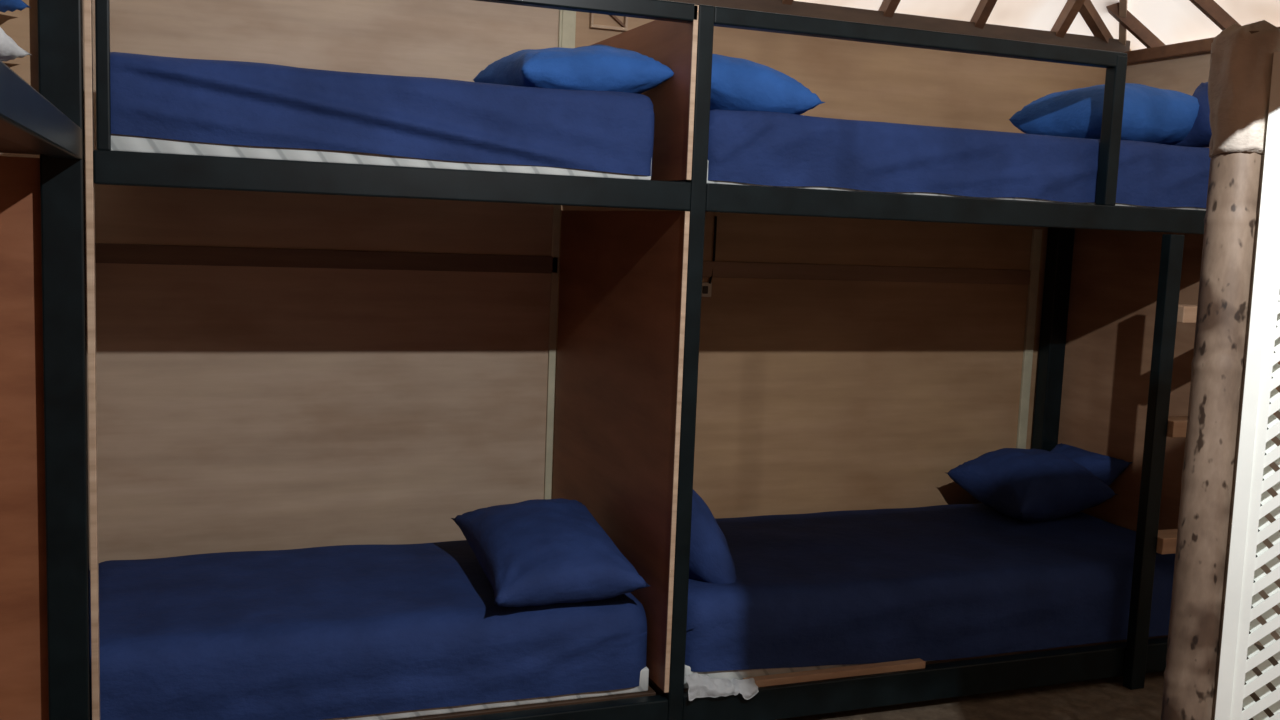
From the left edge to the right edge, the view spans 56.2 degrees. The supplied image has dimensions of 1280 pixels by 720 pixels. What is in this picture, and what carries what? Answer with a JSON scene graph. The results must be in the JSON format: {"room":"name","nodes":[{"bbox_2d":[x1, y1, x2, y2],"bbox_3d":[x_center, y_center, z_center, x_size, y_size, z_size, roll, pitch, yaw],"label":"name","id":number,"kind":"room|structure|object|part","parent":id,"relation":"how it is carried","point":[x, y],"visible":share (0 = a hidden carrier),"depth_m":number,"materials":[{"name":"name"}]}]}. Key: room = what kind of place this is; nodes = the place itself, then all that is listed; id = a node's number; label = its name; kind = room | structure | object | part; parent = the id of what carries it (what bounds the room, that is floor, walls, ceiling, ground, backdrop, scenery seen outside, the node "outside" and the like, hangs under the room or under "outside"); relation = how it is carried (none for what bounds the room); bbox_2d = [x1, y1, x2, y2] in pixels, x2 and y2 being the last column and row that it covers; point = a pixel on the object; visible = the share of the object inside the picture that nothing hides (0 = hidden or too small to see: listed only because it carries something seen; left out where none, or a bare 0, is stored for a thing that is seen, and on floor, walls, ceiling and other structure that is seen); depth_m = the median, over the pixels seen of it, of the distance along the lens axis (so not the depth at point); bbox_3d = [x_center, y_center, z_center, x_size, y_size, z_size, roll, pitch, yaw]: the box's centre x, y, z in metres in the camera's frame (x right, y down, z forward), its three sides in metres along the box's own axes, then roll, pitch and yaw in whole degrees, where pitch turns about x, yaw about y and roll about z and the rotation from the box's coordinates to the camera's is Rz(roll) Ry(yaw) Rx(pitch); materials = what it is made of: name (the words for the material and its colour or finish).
{"room":"dormitory","nodes":[
{"label":"dormitory","id":0,"kind":"room"},
{"bbox_2d":[0,0,1130,565],"bbox_3d":[-0.506,-0.244,5.618,6.880,3.000,0.050,0,7,-21],"label":"wall","id":1,"kind":"structure","parent":0,"point":[240,408],"depth_m":5.47,"materials":[{"name":"brown wood"}]},
{"bbox_2d":[95,243,557,273],"bbox_3d":[-1.316,-0.440,5.242,2.000,0.080,0.015,0,7,-21],"label":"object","id":2,"kind":"structure","parent":1,"relation":"attached to","point":[104,252],"depth_m":5.20,"materials":[{"name":"brown wood"}]},
{"bbox_2d":[544,10,561,498],"bbox_3d":[-0.403,-0.300,5.615,0.034,2.720,0.015,0,7,-21],"label":"trim","id":3,"kind":"structure","parent":1,"relation":"attached to","point":[556,208],"depth_m":5.63,"materials":[{"name":"beige wood"}]},
{"bbox_2d":[561,10,575,47],"bbox_3d":[-0.337,-1.293,5.512,0.065,0.720,0.020,0,7,-21],"label":"trim","id":4,"kind":"structure","parent":1,"relation":"attached to","point":[568,17],"depth_m":5.48,"materials":[{"name":"beige wood"}]},
{"bbox_2d":[589,13,627,31],"bbox_3d":[-0.144,-1.583,5.544,0.180,0.105,0.030,0,7,-21],"label":"wall bracket","id":5,"kind":"object","parent":1,"relation":"attached to","point":[624,26],"visible":0.72,"depth_m":5.54,"materials":[{"name":"brown wood"}]},
{"bbox_2d":[702,271,712,296],"bbox_3d":[0.327,-0.374,5.889,0.052,0.124,0.018,0,7,-21],"label":"wall outlet","id":6,"kind":"object","parent":1,"relation":"attached to","point":[706,289],"depth_m":5.89,"materials":[{"name":"beige plastic"}]},
{"bbox_2d":[702,286,707,293],"bbox_3d":[0.321,-0.344,5.884,0.029,0.038,0.007,0,7,-21],"label":"socket","id":7,"kind":"object","parent":6,"relation":"attached to","point":[704,288],"depth_m":5.88,"materials":[{"name":"black plastic"}]},
{"bbox_2d":[713,216,716,260],"bbox_3d":[0.364,-0.596,5.875,0.012,0.215,0.018,0,7,-21],"label":"cable","id":8,"kind":"object","parent":1,"relation":"attached to","point":[715,225],"depth_m":5.87,"materials":[{"name":"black plastic"}]},
{"bbox_2d":[782,0,792,4],"bbox_3d":[1.116,-2.559,4.764,0.050,2.139,2.366,0,7,-21],"label":"trim","id":9,"kind":"structure","parent":1,"relation":"attached to","point":[789,2],"depth_m":5.80,"materials":[{"name":"brown wood"}]},
{"bbox_2d":[702,261,1030,284],"bbox_3d":[0.888,-0.449,6.099,2.690,0.080,0.015,0,7,-21],"label":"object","id":10,"kind":"structure","parent":1,"relation":"attached to","point":[721,269],"depth_m":6.19,"materials":[{"name":"brown wood"}]},
{"bbox_2d":[878,0,900,17],"bbox_3d":[1.575,-2.557,4.958,0.050,2.148,2.358,0,7,-17],"label":"trim","id":11,"kind":"structure","parent":1,"relation":"attached to","point":[888,7],"depth_m":5.99,"materials":[{"name":"brown wood"}]},
{"bbox_2d":[665,0,1129,52],"bbox_3d":[-0.428,-1.700,5.403,6.680,0.095,0.060,0,7,-21],"label":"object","id":12,"kind":"structure","parent":1,"relation":"attached to","point":[798,8],"depth_m":6.08,"materials":[{"name":"brown wood"}]},
{"bbox_2d":[970,0,996,28],"bbox_3d":[2.002,-2.559,5.115,0.050,2.130,2.374,1,7,-12],"label":"trim","id":13,"kind":"structure","parent":1,"relation":"attached to","point":[984,8],"depth_m":6.16,"materials":[{"name":"brown wood"}]},
{"bbox_2d":[1016,229,1041,448],"bbox_3d":[2.144,0.162,6.664,0.055,1.770,0.020,0,7,-21],"label":"trim","id":14,"kind":"structure","parent":1,"relation":"attached to","point":[1036,233],"depth_m":6.62,"materials":[{"name":"beige wood"}]},
{"bbox_2d":[1051,0,1084,37],"bbox_3d":[2.480,-2.546,5.294,0.050,2.102,2.399,1,7,-11],"label":"trim","id":15,"kind":"structure","parent":1,"relation":"attached to","point":[1071,8],"depth_m":6.32,"materials":[{"name":"brown wood"}]},
{"bbox_2d":[1079,0,1113,42],"bbox_3d":[1.982,-2.071,5.891,0.050,0.896,1.970,8,9,42],"label":"trim","id":16,"kind":"structure","parent":1,"relation":"attached to","point":[1088,12],"depth_m":6.40,"materials":[{"name":"brown wood"}]},
{"bbox_2d":[1119,0,1126,45],"bbox_3d":[2.214,-2.390,5.448,0.035,1.734,2.670,5,7,23],"label":"trim","id":17,"kind":"structure","parent":1,"relation":"attached to","point":[1122,3],"depth_m":6.44,"materials":[{"name":"brown wood"}]},
{"bbox_2d":[1106,2,1164,47],"bbox_3d":[2.082,-2.288,6.392,1.678,1.390,0.045,3,6,3],"label":"trim","id":18,"kind":"structure","parent":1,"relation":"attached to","point":[1131,23],"depth_m":6.39,"materials":[{"name":"brown wood"}]},
{"bbox_2d":[1189,0,1240,30],"bbox_3d":[1.907,-2.567,5.917,2.441,2.036,0.045,3,6,5],"label":"trim","id":19,"kind":"structure","parent":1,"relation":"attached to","point":[1211,9],"depth_m":5.91,"materials":[{"name":"brown wood"}]},
{"bbox_2d":[793,0,1128,38],"bbox_3d":[-0.306,-2.016,5.086,6.920,0.810,0.900,0,7,-21],"label":"ceiling","id":20,"kind":"structure","parent":0,"point":[1030,14],"depth_m":6.25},
{"bbox_2d":[778,643,1279,719],"bbox_3d":[0.786,1.729,2.317,6.880,0.080,7.655,0,7,-21],"label":"floor","id":21,"kind":"structure","parent":0,"point":[1105,698],"depth_m":4.94,"materials":[{"name":"brown wood"}]},
{"bbox_2d":[0,0,90,719],"bbox_3d":[-1.867,0.120,2.073,1.490,2.960,2.795,0,7,-21],"label":"frame","id":22,"kind":"object","parent":21,"relation":"on","point":[45,652],"visible":1,"depth_m":3.54,"materials":[{"name":"black paint"}]},
{"bbox_3d":[-2.372,-1.054,3.199,1.374,0.920,0.020,0,7,-21],"label":"panel","id":23,"kind":"part","parent":22,"relation":"part of","materials":[{"name":"brown wood"}]},
{"bbox_3d":[-2.430,0.421,3.364,1.374,2.030,0.020,0,7,-21],"label":"panel","id":24,"kind":"part","parent":22,"relation":"part of","materials":[{"name":"red wood"}]},
{"bbox_3d":[-1.715,-0.042,3.573,0.113,2.960,0.090,0,7,-21],"label":"post","id":25,"kind":"part","parent":22,"relation":"part of","materials":[{"name":"black paint"}]},
{"bbox_3d":[-1.924,-0.569,1.992,1.270,0.179,2.570,0,7,-21],"label":"mattress","id":26,"kind":"object","parent":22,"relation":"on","visible":0},
{"bbox_2d":[0,27,30,61],"bbox_3d":[-1.796,-0.799,2.818,0.556,0.150,1.036,0,7,-21],"label":"pillow","id":27,"kind":"object","parent":26,"relation":"on","point":[9,50],"visible":1,"depth_m":3.20,"materials":[{"name":"white fabric"}]},
{"bbox_2d":[0,0,30,12],"bbox_3d":[-1.802,-0.933,2.820,0.566,0.157,0.986,0,7,-21],"label":"pillow","id":28,"kind":"object","parent":27,"relation":"on","point":[5,5],"visible":1,"depth_m":3.26,"materials":[{"name":"blue fabric"}]},
{"bbox_2d":[83,0,1279,719],"bbox_3d":[0.286,-0.129,5.103,4.953,2.950,1.470,0,7,-21],"label":"frame","id":29,"kind":"object","parent":21,"relation":"on","point":[630,282],"visible":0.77,"depth_m":4.61,"materials":[{"name":"black paint"}]},
{"bbox_3d":[-1.572,-0.925,3.505,0.038,0.620,0.040,0,7,-21],"label":"post","id":30,"kind":"part","parent":29,"relation":"part of","materials":[{"name":"black metal"}]},
{"bbox_2d":[90,540,648,719],"bbox_3d":[-1.066,1.006,4.599,1.988,0.356,1.116,0,7,-21],"label":"mattress","id":31,"kind":"object","parent":29,"relation":"on","point":[369,631],"visible":0.86,"depth_m":4.21,"materials":[{"name":"blue fabric"}]},
{"bbox_2d":[451,498,649,606],"bbox_3d":[-0.369,0.727,4.628,0.575,0.289,0.834,0,7,-20],"label":"pillow","id":32,"kind":"object","parent":31,"relation":"on","point":[536,552],"visible":1,"depth_m":4.38,"materials":[{"name":"blue fabric"}]},
{"bbox_2d":[110,52,654,179],"bbox_3d":[-1.018,-0.860,4.508,1.805,0.306,1.378,0,7,-21],"label":"mattress","id":33,"kind":"object","parent":29,"relation":"on","point":[160,104],"visible":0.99,"depth_m":3.86,"materials":[{"name":"blue fabric"}]},
{"bbox_2d":[473,44,673,93],"bbox_3d":[-0.259,-1.063,4.464,0.595,0.224,0.617,-1,7,-24],"label":"pillow","id":34,"kind":"object","parent":33,"relation":"on","point":[598,67],"visible":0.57,"depth_m":4.25,"materials":[{"name":"blue fabric"}]},
{"bbox_3d":[-0.694,-1.200,3.823,1.906,0.060,0.056,0,7,-21],"label":"guard rail","id":35,"kind":"part","parent":29,"relation":"part of","materials":[{"name":"black metal"}]},
{"bbox_3d":[-0.131,0.264,4.991,0.014,1.760,1.450,0,7,-21],"label":"partition panel","id":36,"kind":"part","parent":29,"relation":"part of","materials":[{"name":"red wood"}]},
{"bbox_3d":[-0.080,-1.016,4.847,0.014,0.598,1.450,0,7,-21],"label":"partition panel","id":37,"kind":"part","parent":29,"relation":"part of","materials":[{"name":"red wood"}]},
{"bbox_3d":[0.170,0.093,4.324,0.060,2.672,0.060,0,7,-21],"label":"post","id":38,"kind":"part","parent":29,"relation":"part of","materials":[{"name":"black paint"}]},
{"bbox_2d":[685,673,758,700],"bbox_3d":[0.301,1.222,4.487,0.285,0.110,0.077,0,7,-21],"label":"cloth","id":39,"kind":"object","parent":29,"relation":"on","point":[700,686],"visible":1,"depth_m":4.46,"materials":[{"name":"white fabric"}]},
{"bbox_3d":[1.103,-1.207,4.522,1.830,0.060,0.056,0,7,-21],"label":"guard rail","id":40,"kind":"part","parent":29,"relation":"part of","materials":[{"name":"black metal"}]},
{"bbox_2d":[684,503,1174,687],"bbox_3d":[1.191,0.991,5.530,2.670,0.357,1.238,0,7,-21],"label":"mattress","id":41,"kind":"object","parent":29,"relation":"on","point":[831,589],"visible":0.69,"depth_m":5.04,"materials":[{"name":"blue fabric"}]},
{"bbox_2d":[689,490,736,583],"bbox_3d":[0.105,0.664,5.021,0.378,0.428,0.862,0,7,-23],"label":"pillow","id":42,"kind":"object","parent":41,"relation":"on","point":[711,561],"visible":0.22,"depth_m":4.70,"materials":[{"name":"blue fabric"}]},
{"bbox_2d":[947,448,1117,521],"bbox_3d":[1.997,0.640,6.144,0.621,0.336,0.590,0,7,-23],"label":"pillow","id":43,"kind":"object","parent":41,"relation":"on","point":[1025,485],"visible":1,"depth_m":5.97,"materials":[{"name":"blue fabric"}]},
{"bbox_2d":[1050,443,1131,511],"bbox_3d":[2.276,0.613,6.335,0.313,0.284,0.536,0,7,-21],"label":"pillow","id":44,"kind":"object","parent":41,"relation":"on","point":[1106,468],"visible":0.25,"depth_m":6.17,"materials":[{"name":"blue fabric"}]},
{"bbox_2d":[676,109,1210,210],"bbox_3d":[1.275,-0.857,5.406,2.750,0.281,1.370,0,7,-21],"label":"mattress","id":45,"kind":"object","parent":29,"relation":"on","point":[751,148],"visible":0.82,"depth_m":4.64,"materials":[{"name":"blue fabric"}]},
{"bbox_2d":[710,54,824,114],"bbox_3d":[0.333,-1.051,4.696,0.569,0.264,0.636,0,7,-17],"label":"pillow","id":46,"kind":"object","parent":45,"relation":"on","point":[737,84],"visible":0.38,"depth_m":4.46,"materials":[{"name":"blue fabric"}]},
{"bbox_2d":[1009,83,1198,144],"bbox_3d":[2.189,-1.106,5.466,0.776,0.309,0.636,-1,7,-24],"label":"pillow","id":47,"kind":"object","parent":45,"relation":"on","point":[1150,114],"visible":0.56,"depth_m":5.25,"materials":[{"name":"blue fabric"}]},
{"bbox_2d":[1171,82,1211,146],"bbox_3d":[2.562,-1.095,5.320,0.256,0.319,0.336,-1,7,-29],"label":"pillow","id":48,"kind":"object","parent":45,"relation":"on","point":[1200,134],"visible":0.22,"depth_m":5.28,"materials":[{"name":"blue fabric"}]},
{"bbox_3d":[2.261,0.262,6.647,0.110,1.985,0.090,0,7,-21],"label":"post","id":49,"kind":"part","parent":29,"relation":"part of","materials":[{"name":"black paint"}]},
{"bbox_3d":[1.917,-0.930,4.875,0.057,0.600,0.060,0,7,-21],"label":"post","id":50,"kind":"part","parent":29,"relation":"part of","materials":[{"name":"black metal"}]},
{"bbox_3d":[2.566,0.321,6.054,0.018,1.945,1.460,0,7,-21],"label":"panel","id":51,"kind":"part","parent":29,"relation":"part of","materials":[{"name":"brown wood"}]},
{"bbox_3d":[2.777,0.387,5.378,0.060,2.060,0.060,0,7,-21],"label":"post","id":52,"kind":"part","parent":29,"relation":"part of","materials":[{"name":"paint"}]},
{"bbox_2d":[1123,234,1196,689],"bbox_3d":[2.395,0.446,5.188,0.550,1.955,0.130,0,7,-21],"label":"ladder","id":53,"kind":"object","parent":21,"relation":"on","point":[1150,541],"visible":0.49,"depth_m":5.07,"materials":[{"name":"black metal"}]},
{"bbox_2d":[1161,20,1279,719],"bbox_3d":[1.230,0.472,2.603,0.149,2.401,0.410,5,7,20],"label":"bamboo post","id":54,"kind":"object","parent":21,"relation":"on","point":[1241,57],"visible":0.86,"depth_m":2.55,"materials":[{"name":"wood"}]},
{"bbox_2d":[1214,52,1279,719],"bbox_3d":[1.524,0.506,2.419,0.614,2.256,0.301,5,7,23],"label":"lattice screen","id":55,"kind":"object","parent":54,"relation":"attached to","point":[1259,390],"visible":1,"depth_m":2.52,"materials":[{"name":"white paint"}]},
{"bbox_2d":[1126,52,1279,646],"bbox_3d":[3.981,0.223,3.369,0.050,2.930,7.455,0,7,-21],"label":"wall","id":56,"kind":"structure","parent":0,"point":[1184,74],"depth_m":6.23,"materials":[{"name":"brown wood"}]},
{"bbox_2d":[1123,26,1279,63],"bbox_3d":[4.003,-1.221,3.161,0.050,0.065,7.395,0,7,-21],"label":"trim","id":57,"kind":"structure","parent":56,"relation":"attached to","point":[1201,46],"depth_m":6.26,"materials":[{"name":"brown wood"}]},
{"bbox_2d":[1127,0,1279,50],"bbox_3d":[3.766,-1.625,3.050,0.809,0.810,7.695,0,7,-21],"label":"ceiling","id":58,"kind":"structure","parent":0,"point":[1171,21],"depth_m":6.18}
]}

